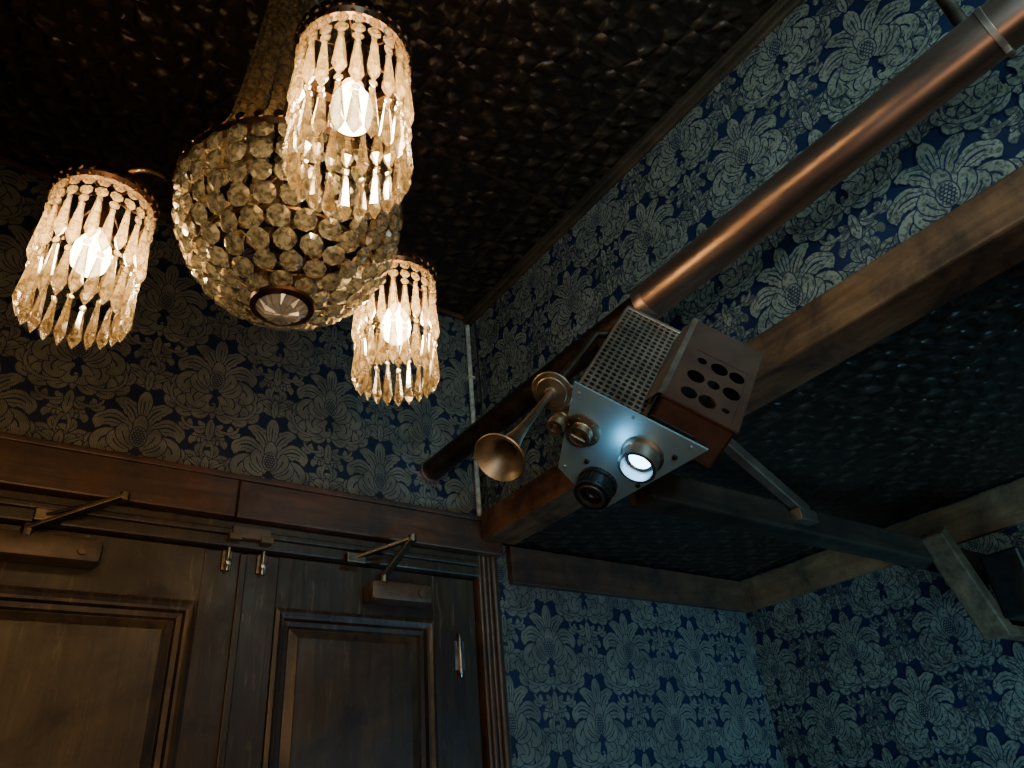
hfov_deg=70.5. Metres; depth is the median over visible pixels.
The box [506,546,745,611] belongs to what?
trim board
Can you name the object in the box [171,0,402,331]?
basket
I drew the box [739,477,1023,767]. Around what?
wall
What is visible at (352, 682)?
door
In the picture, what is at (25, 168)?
trim
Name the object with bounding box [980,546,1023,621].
junction box
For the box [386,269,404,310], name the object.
bulb socket
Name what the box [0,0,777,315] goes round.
ceiling
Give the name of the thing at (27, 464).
door frame
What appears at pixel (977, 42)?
copper pipe
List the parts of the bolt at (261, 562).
bolt rod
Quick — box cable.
[474,321,488,508]
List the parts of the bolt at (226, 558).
bolt rod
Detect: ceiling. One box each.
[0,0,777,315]
[503,261,1023,580]
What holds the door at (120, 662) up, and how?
in the wall at (193, 382)
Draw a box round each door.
[0,524,241,767]
[215,553,482,767]
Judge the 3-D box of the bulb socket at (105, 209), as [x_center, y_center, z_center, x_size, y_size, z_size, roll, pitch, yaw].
[-0.805,-0.334,1.427,0.044,0.100,0.044,17,-38,-32]
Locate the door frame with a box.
[0,432,512,767]
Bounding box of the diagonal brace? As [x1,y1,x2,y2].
[724,439,818,525]
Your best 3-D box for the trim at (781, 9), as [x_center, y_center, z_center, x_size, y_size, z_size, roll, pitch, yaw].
[0.954,-1.252,2.067,0.035,0.055,4.100,17,-38,-32]
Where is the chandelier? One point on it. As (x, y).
(290, 31)
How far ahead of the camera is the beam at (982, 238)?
1.74 m
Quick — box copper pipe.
[419,0,1023,482]
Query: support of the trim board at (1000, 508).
attached to the wall at (883, 668)
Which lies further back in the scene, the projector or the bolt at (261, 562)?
the bolt at (261, 562)
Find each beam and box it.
[481,165,1023,544]
[629,473,989,583]
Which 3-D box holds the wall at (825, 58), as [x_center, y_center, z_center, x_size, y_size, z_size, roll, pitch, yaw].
[1.034,-0.819,1.831,0.063,1.050,4.100,17,-38,-32]
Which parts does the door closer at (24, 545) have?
arm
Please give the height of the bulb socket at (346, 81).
0.100 m
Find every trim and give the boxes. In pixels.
[0,156,463,320]
[463,0,803,325]
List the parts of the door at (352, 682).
panel, panel moulding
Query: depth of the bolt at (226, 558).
2.27 m
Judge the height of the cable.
0.950 m
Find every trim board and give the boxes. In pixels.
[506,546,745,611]
[739,478,1023,613]
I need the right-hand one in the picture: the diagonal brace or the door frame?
the diagonal brace
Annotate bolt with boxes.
[220,547,232,570]
[255,551,266,574]
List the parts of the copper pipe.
drop rod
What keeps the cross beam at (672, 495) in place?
attached to the wall at (883, 668)
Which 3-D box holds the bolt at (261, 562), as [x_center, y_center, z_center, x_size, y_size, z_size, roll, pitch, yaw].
[-0.802,0.570,2.336,0.032,0.090,0.041,17,-38,-32]
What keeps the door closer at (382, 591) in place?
attached to the door at (352, 682)
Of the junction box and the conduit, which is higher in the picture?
the conduit
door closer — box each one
[0,491,130,568]
[344,534,431,608]
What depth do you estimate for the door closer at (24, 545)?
1.97 m
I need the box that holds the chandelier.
[12,0,439,405]
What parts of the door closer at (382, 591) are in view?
arm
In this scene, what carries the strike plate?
attached to the wall at (193, 382)
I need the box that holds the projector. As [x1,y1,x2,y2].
[474,305,762,510]
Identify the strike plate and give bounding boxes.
[227,525,273,545]
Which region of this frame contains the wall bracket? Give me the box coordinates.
[920,527,1023,641]
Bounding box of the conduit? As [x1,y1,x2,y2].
[465,325,481,515]
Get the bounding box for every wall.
[0,164,784,767]
[470,0,1023,511]
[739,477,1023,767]
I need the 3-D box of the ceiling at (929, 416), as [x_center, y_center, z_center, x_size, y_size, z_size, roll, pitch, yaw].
[1.742,-0.129,1.999,1.524,0.045,4.160,17,-38,-32]
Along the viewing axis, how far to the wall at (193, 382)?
2.72 m
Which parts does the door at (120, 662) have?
panel, panel moulding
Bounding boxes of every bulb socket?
[89,191,118,238]
[340,41,367,95]
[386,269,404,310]
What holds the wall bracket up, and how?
attached to the wall at (883, 668)

